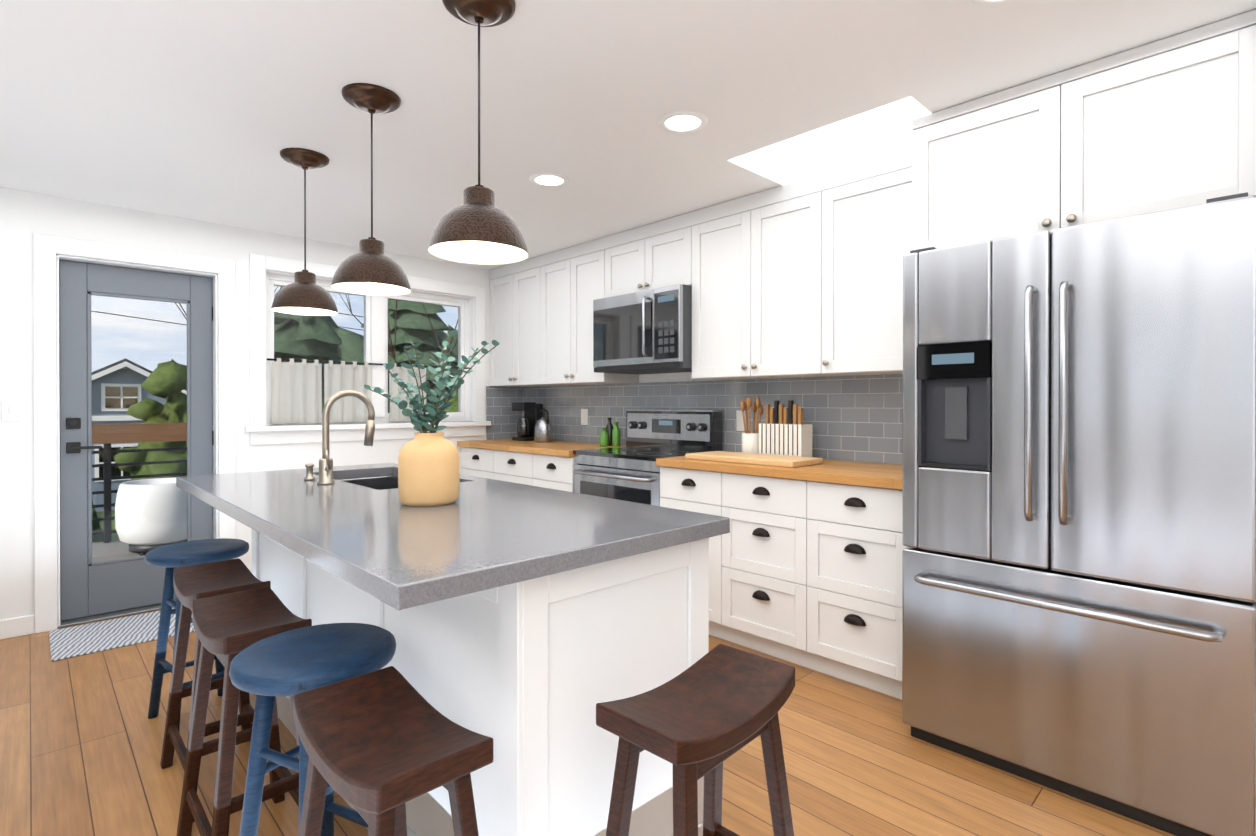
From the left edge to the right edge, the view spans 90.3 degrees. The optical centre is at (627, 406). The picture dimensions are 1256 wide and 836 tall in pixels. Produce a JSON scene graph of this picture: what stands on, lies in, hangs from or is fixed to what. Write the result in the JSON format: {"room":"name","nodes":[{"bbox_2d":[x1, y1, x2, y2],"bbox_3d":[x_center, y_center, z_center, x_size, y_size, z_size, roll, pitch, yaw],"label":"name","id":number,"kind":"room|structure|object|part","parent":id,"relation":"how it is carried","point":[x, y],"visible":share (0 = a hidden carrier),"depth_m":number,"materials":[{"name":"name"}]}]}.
{"room":"kitchen","nodes":[
{"label":"kitchen","id":0,"kind":"room"},
{"bbox_2d":[0,187,493,639],"bbox_3d":[-3.119,0.033,3.407,6.390,2.330,0.240,0,0,-44],"label":"wall","id":1,"kind":"structure","parent":0,"point":[244,269],"depth_m":3.82,"materials":[{"name":"white paint"}]},
{"bbox_2d":[1,399,20,421],"bbox_3d":[-3.199,0.018,3.239,0.073,0.120,0.011,0,0,-44],"label":"switch plate","id":2,"kind":"object","parent":1,"relation":"attached to","point":[10,410],"visible":1,"depth_m":3.24,"materials":[{"name":"white plastic"}]},
{"bbox_2d":[59,260,213,620],"bbox_3d":[-2.854,0.186,3.675,0.722,1.986,0.101,0,0,-44],"label":"door","id":3,"kind":"structure","parent":1,"relation":"in","point":[88,587],"depth_m":3.55,"materials":[{"name":"grey paint"}]},
{"bbox_2d":[267,358,471,368],"bbox_3d":[-1.830,-0.312,4.608,1.505,0.013,0.014,0,0,-44],"label":"curtain rod","id":4,"kind":"object","parent":1,"relation":"attached to","point":[269,359],"visible":0.44,"depth_m":4.44,"materials":[{"name":"black metal"}]},
{"bbox_2d":[272,358,371,423],"bbox_3d":[-2.112,-0.106,4.344,0.653,0.435,0.033,0,0,-44],"label":"cafe curtain","id":5,"kind":"object","parent":4,"relation":"hanging from","point":[296,392],"depth_m":4.29,"materials":[{"name":"fabric"}]},
{"bbox_2d":[389,363,426,420],"bbox_3d":[-1.678,-0.108,4.760,0.290,0.435,0.033,0,0,-44],"label":"panel","id":6,"kind":"object","parent":4,"relation":"hanging from","point":[395,413],"depth_m":4.73,"materials":[{"name":"fabric"}]},
{"bbox_2d":[490,258,533,386],"bbox_3d":[-0.766,-0.652,5.036,0.327,0.967,0.779,0,0,-44],"label":"upper cabinet","id":7,"kind":"object","parent":1,"relation":"attached to","point":[512,285],"depth_m":4.96,"materials":[{"name":"paint"}]},
{"bbox_2d":[0,610,1175,835],"bbox_3d":[-0.671,1.270,0.689,6.630,0.120,7.600,0,0,-44],"label":"floor","id":8,"kind":"structure","parent":0,"point":[80,744],"depth_m":2.06,"materials":[{"name":"brown wood"}]},
{"bbox_2d":[49,608,194,661],"bbox_3d":[-2.609,1.193,3.393,0.780,0.008,0.525,0,0,-44],"label":"rug","id":9,"kind":"object","parent":8,"relation":"on","point":[76,641],"visible":0.56,"depth_m":3.25,"materials":[{"name":"grey fabric"}]},
{"bbox_2d":[145,538,248,730],"bbox_3d":[-1.675,0.875,2.440,0.336,0.654,0.336,0,0,-44],"label":"round stool","id":10,"kind":"object","parent":8,"relation":"on","point":[170,557],"visible":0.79,"depth_m":2.41,"materials":[{"name":"blue paint"}]},
{"bbox_2d":[160,558,270,821],"bbox_3d":[-1.326,0.874,2.033,0.268,0.659,0.427,0,0,-44],"label":"stool","id":11,"kind":"object","parent":8,"relation":"on","point":[191,583],"visible":0.48,"depth_m":2.07,"materials":[{"name":"brown wood"}]},
{"bbox_2d":[176,587,311,835],"bbox_3d":[-1.022,0.876,1.688,0.268,0.659,0.427,0,0,-44],"label":"stool","id":12,"kind":"object","parent":8,"relation":"on","point":[229,627],"visible":0.77,"depth_m":1.68,"materials":[{"name":"brown wood"}]},
{"bbox_2d":[229,623,395,835],"bbox_3d":[-0.703,0.875,1.412,0.337,0.664,0.337,0,0,-44],"label":"round stool","id":13,"kind":"object","parent":8,"relation":"on","point":[293,662],"visible":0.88,"depth_m":1.36,"materials":[{"name":"blue paint"}]},
{"bbox_2d":[293,666,492,835],"bbox_3d":[-0.429,0.878,1.113,0.268,0.659,0.427,0,0,-44],"label":"stool","id":14,"kind":"object","parent":8,"relation":"on","point":[383,746],"visible":1,"depth_m":1.08,"materials":[{"name":"brown wood"}]},
{"bbox_2d":[461,447,484,477],"bbox_3d":[-0.961,0.753,5.050,0.597,0.876,0.497,0,0,-44],"label":"base cabinet","id":15,"kind":"object","parent":8,"relation":"on","point":[472,458],"depth_m":4.87,"materials":[{"name":"paint"}]},
{"bbox_2d":[251,530,708,835],"bbox_3d":[-0.710,0.766,2.184,0.611,0.874,2.057,0,0,-44],"label":"kitchen island","id":16,"kind":"object","parent":8,"relation":"on","point":[529,627],"depth_m":1.41,"materials":[{"name":"paint"}]},
{"bbox_2d":[176,463,729,613],"bbox_3d":[-0.789,0.308,2.092,0.890,0.040,2.125,0,0,-44],"label":"island countertop","id":17,"kind":"structure","parent":16,"relation":"on","point":[497,534],"depth_m":1.52,"materials":[{"name":"grey stone"}]},
{"bbox_2d":[312,390,374,485],"bbox_3d":[-1.058,0.112,2.366,0.212,0.351,0.095,0,0,-44],"label":"faucet","id":18,"kind":"object","parent":17,"relation":"on","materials":[{"name":"silver metal"}]},
{"bbox_2d":[340,474,397,485],"bbox_3d":[-0.990,0.425,2.562,0.382,0.222,0.762,0,0,-44],"label":"sink","id":19,"kind":"object","parent":17,"relation":"in","point":[372,479],"depth_m":2.90,"materials":[{"name":"grey metal"}]},
{"bbox_2d":[364,330,499,505],"bbox_3d":[-0.585,0.027,1.889,0.342,0.523,0.345,0,0,-44],"label":"vase","id":20,"kind":"object","parent":17,"relation":"on","point":[429,468],"visible":1,"depth_m":1.82,"materials":[{"name":"ceramic"}]},
{"bbox_2d":[485,451,528,484],"bbox_3d":[-0.615,0.755,4.690,0.597,0.876,0.614,0,0,-44],"label":"base cabinet","id":21,"kind":"object","parent":8,"relation":"on","point":[508,466],"depth_m":4.53,"materials":[{"name":"paint"}]},
{"bbox_2d":[529,455,577,491],"bbox_3d":[-0.291,0.756,4.352,0.597,0.876,0.438,0,0,-44],"label":"base cabinet","id":22,"kind":"object","parent":8,"relation":"on","point":[545,471],"depth_m":4.13,"materials":[{"name":"paint"}]},
{"bbox_2d":[457,439,625,458],"bbox_3d":[-0.646,0.297,4.700,0.626,0.040,1.435,0,0,-44],"label":"countertop","id":23,"kind":"structure","parent":22,"relation":"on","point":[563,448],"depth_m":4.48,"materials":[{"name":"brown wood"}]},
{"bbox_2d":[512,402,542,440],"bbox_3d":[-0.824,0.119,5.118,0.190,0.310,0.170,0,0,-44],"label":"coffee maker","id":24,"kind":"object","parent":23,"relation":"on","point":[525,428],"visible":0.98,"depth_m":5.06,"materials":[{"name":"black plastic"}]},
{"bbox_2d":[534,408,552,441],"bbox_3d":[-0.659,0.144,4.881,0.150,0.263,0.150,0,0,-44],"label":"kettle","id":25,"kind":"object","parent":23,"relation":"on","point":[543,430],"visible":1,"depth_m":4.83,"materials":[{"name":"silver metal"}]},
{"bbox_2d":[600,417,619,446],"bbox_3d":[-0.125,0.177,4.403,0.130,0.200,0.150,0,0,-44],"label":"soap bottles","id":26,"kind":"object","parent":23,"relation":"on","point":[609,434],"visible":1,"depth_m":4.37},
{"bbox_2d":[573,409,722,505],"bbox_3d":[0.094,0.608,3.889,0.624,1.175,0.756,0,0,-44],"label":"range","id":27,"kind":"object","parent":8,"relation":"on","point":[630,471],"visible":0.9,"depth_m":3.83,"materials":[{"name":"silver metal"}]},
{"bbox_2d":[660,467,708,513],"bbox_3d":[0.536,0.760,3.491,0.597,0.876,0.425,0,0,-44],"label":"base cabinet","id":28,"kind":"object","parent":8,"relation":"on","point":[680,489],"depth_m":3.30,"materials":[{"name":"paint"}]},
{"bbox_2d":[596,644,794,835],"bbox_3d":[0.146,0.877,1.236,0.268,0.659,0.427,0,0,43],"label":"stool","id":29,"kind":"object","parent":8,"relation":"on","point":[709,713],"visible":1,"depth_m":1.19,"materials":[{"name":"brown wood"}]},
{"bbox_2d":[709,471,800,664],"bbox_3d":[0.828,0.761,3.186,0.597,0.876,0.531,0,0,-44],"label":"base cabinet","id":30,"kind":"object","parent":8,"relation":"on","point":[755,567],"depth_m":2.99,"materials":[{"name":"paint"}]},
{"bbox_2d":[801,479,906,699],"bbox_3d":[1.169,0.763,2.831,0.597,0.876,0.455,0,0,-44],"label":"base cabinet","id":31,"kind":"object","parent":8,"relation":"on","point":[805,566],"depth_m":2.64,"materials":[{"name":"paint"}]},
{"bbox_2d":[657,456,902,490],"bbox_3d":[0.847,0.303,3.143,0.626,0.040,1.355,0,0,-44],"label":"countertop","id":32,"kind":"structure","parent":31,"relation":"on","point":[851,473],"depth_m":2.87,"materials":[{"name":"brown wood"}]},
{"bbox_2d":[740,397,762,453],"bbox_3d":[0.691,0.114,3.488,0.136,0.336,0.122,0,0,-44],"label":"utensil crock","id":33,"kind":"object","parent":32,"relation":"on","point":[750,442],"visible":0.79,"depth_m":3.45,"materials":[{"name":"white ceramic"}]},
{"bbox_2d":[685,451,822,467],"bbox_3d":[0.636,0.268,3.228,0.280,0.030,0.660,0,0,-44],"label":"cutting board","id":34,"kind":"object","parent":32,"relation":"on","point":[763,459],"visible":1,"depth_m":3.11,"materials":[{"name":"brown wood"}]},
{"bbox_2d":[759,400,811,456],"bbox_3d":[0.839,0.125,3.339,0.112,0.315,0.260,0,0,-44],"label":"knife block","id":35,"kind":"object","parent":32,"relation":"on","point":[785,431],"visible":1,"depth_m":3.29,"materials":[{"name":"white wood"}]},
{"bbox_2d":[902,192,1255,835],"bbox_3d":[1.566,0.319,2.188,0.840,1.768,0.910,0,0,-44],"label":"fridge","id":36,"kind":"object","parent":8,"relation":"on","point":[1079,529],"visible":1,"depth_m":1.86,"materials":[{"name":"silver metal"}]},
{"bbox_2d":[912,9,1255,249],"bbox_3d":[1.659,0.039,2.300,0.623,2.327,0.980,0,0,-44],"label":"wall cabinet","id":37,"kind":"object","parent":8,"relation":"on","point":[1168,123],"visible":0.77,"depth_m":2.03,"materials":[{"name":"paint"}]},
{"bbox_2d":[0,0,1255,269],"bbox_3d":[-0.671,-1.510,0.676,6.630,0.780,7.600,0,0,-44],"label":"ceiling","id":38,"kind":"structure","parent":0,"point":[204,110],"depth_m":2.25,"materials":[{"name":"white paint"}]},
{"bbox_2d":[271,148,337,315],"bbox_3d":[-1.458,-0.779,2.821,0.270,0.699,0.270,0,0,-44],"label":"pendant light","id":39,"kind":"object","parent":38,"relation":"hanging from","point":[304,293],"visible":1,"depth_m":2.77,"materials":[{"name":"brown metal"}]},
{"bbox_2d":[331,83,410,295],"bbox_3d":[-0.932,-0.777,2.273,0.270,0.699,0.270,0,0,-44],"label":"pendant light","id":40,"kind":"object","parent":38,"relation":"hanging from","point":[370,268],"visible":0.98,"depth_m":2.23,"materials":[{"name":"brown metal"}]},
{"bbox_2d":[428,0,527,263],"bbox_3d":[-0.413,-0.774,1.732,0.270,0.699,0.270,0,0,-44],"label":"pendant light","id":41,"kind":"object","parent":38,"relation":"hanging from","point":[477,227],"visible":1,"depth_m":1.70,"materials":[{"name":"brown metal"}]},
{"bbox_2d":[530,172,568,186],"bbox_3d":[-0.392,-1.127,3.109,0.195,0.006,0.195,0,0,7],"label":"recessed light","id":42,"kind":"object","parent":38,"relation":"in","point":[546,179],"depth_m":3.10,"materials":[{"name":"paint"}]},
{"bbox_2d":[658,111,707,133],"bbox_3d":[0.218,-1.124,2.474,0.195,0.006,0.195,0,0,7],"label":"recessed light","id":43,"kind":"object","parent":38,"relation":"in","point":[680,122],"depth_m":2.47,"materials":[{"name":"paint"}]},
{"bbox_2d":[970,0,1016,6],"bbox_3d":[1.007,-1.121,1.651,0.195,0.006,0.195,0,0,40],"label":"recessed light","id":44,"kind":"object","parent":38,"relation":"in","point":[988,3],"depth_m":1.73,"materials":[{"name":"paint"}]},
{"bbox_2d":[486,372,902,464],"bbox_3d":[1.454,0.036,2.584,0.930,2.330,7.400,0,0,-44],"label":"backsplash wall","id":45,"kind":"structure","parent":0,"point":[859,418],"depth_m":3.79,"materials":[{"name":"grey tile"}]},
{"bbox_2d":[534,238,638,386],"bbox_3d":[-0.311,-0.650,4.562,0.327,0.967,0.781,0,0,-44],"label":"upper cabinet","id":46,"kind":"object","parent":45,"relation":"attached to","point":[567,281],"depth_m":4.45,"materials":[{"name":"paint"}]},
{"bbox_2d":[602,214,685,297],"bbox_3d":[0.222,-0.919,4.005,0.327,0.425,0.758,0,0,-44],"label":"upper cabinet","id":47,"kind":"object","parent":45,"relation":"attached to","point":[653,255],"depth_m":3.89,"materials":[{"name":"paint"}]},
{"bbox_2d":[593,284,691,373],"bbox_3d":[0.169,-0.463,3.956,0.476,0.477,0.754,0,0,-44],"label":"microwave","id":48,"kind":"object","parent":47,"relation":"attached to","point":[646,332],"visible":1,"depth_m":3.76,"materials":[{"name":"silver metal"}]},
{"bbox_2d":[686,179,817,379],"bbox_3d":[0.791,-0.645,3.414,0.327,0.967,0.884,0,0,-44],"label":"upper cabinet","id":49,"kind":"object","parent":45,"relation":"attached to","point":[801,278],"depth_m":3.33,"materials":[{"name":"paint"}]},
{"bbox_2d":[806,148,911,376],"bbox_3d":[1.218,-0.643,2.969,0.327,0.967,0.596,0,0,-44],"label":"upper cabinet","id":50,"kind":"object","parent":45,"relation":"attached to","point":[859,216],"depth_m":2.90,"materials":[{"name":"paint"}]},
{"label":"outside","id":51,"kind":"structure","parent":0,"visible":0},
{"bbox_2d":[91,286,457,561],"bbox_3d":[-36.049,-3.923,51.804,140.000,17.459,115.218,0,0,-44],"label":"outdoor scenery","id":52,"kind":"object","parent":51,"point":[161,381],"depth_m":7.23,"materials":[{"name":"green plant"}]},
{"bbox_3d":[-4.409,0.687,5.859,7.000,1.060,0.100,0,0,-44],"label":"railing","id":53,"kind":"part","parent":52,"relation":"part of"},
{"bbox_2d":[115,477,186,555],"bbox_3d":[-3.975,0.925,5.306,0.596,0.590,0.596,0,0,-44],"label":"planter","id":54,"kind":"object","parent":52,"relation":"on","point":[143,503],"depth_m":5.07,"materials":[{"name":"white ceramic"}]}
]}

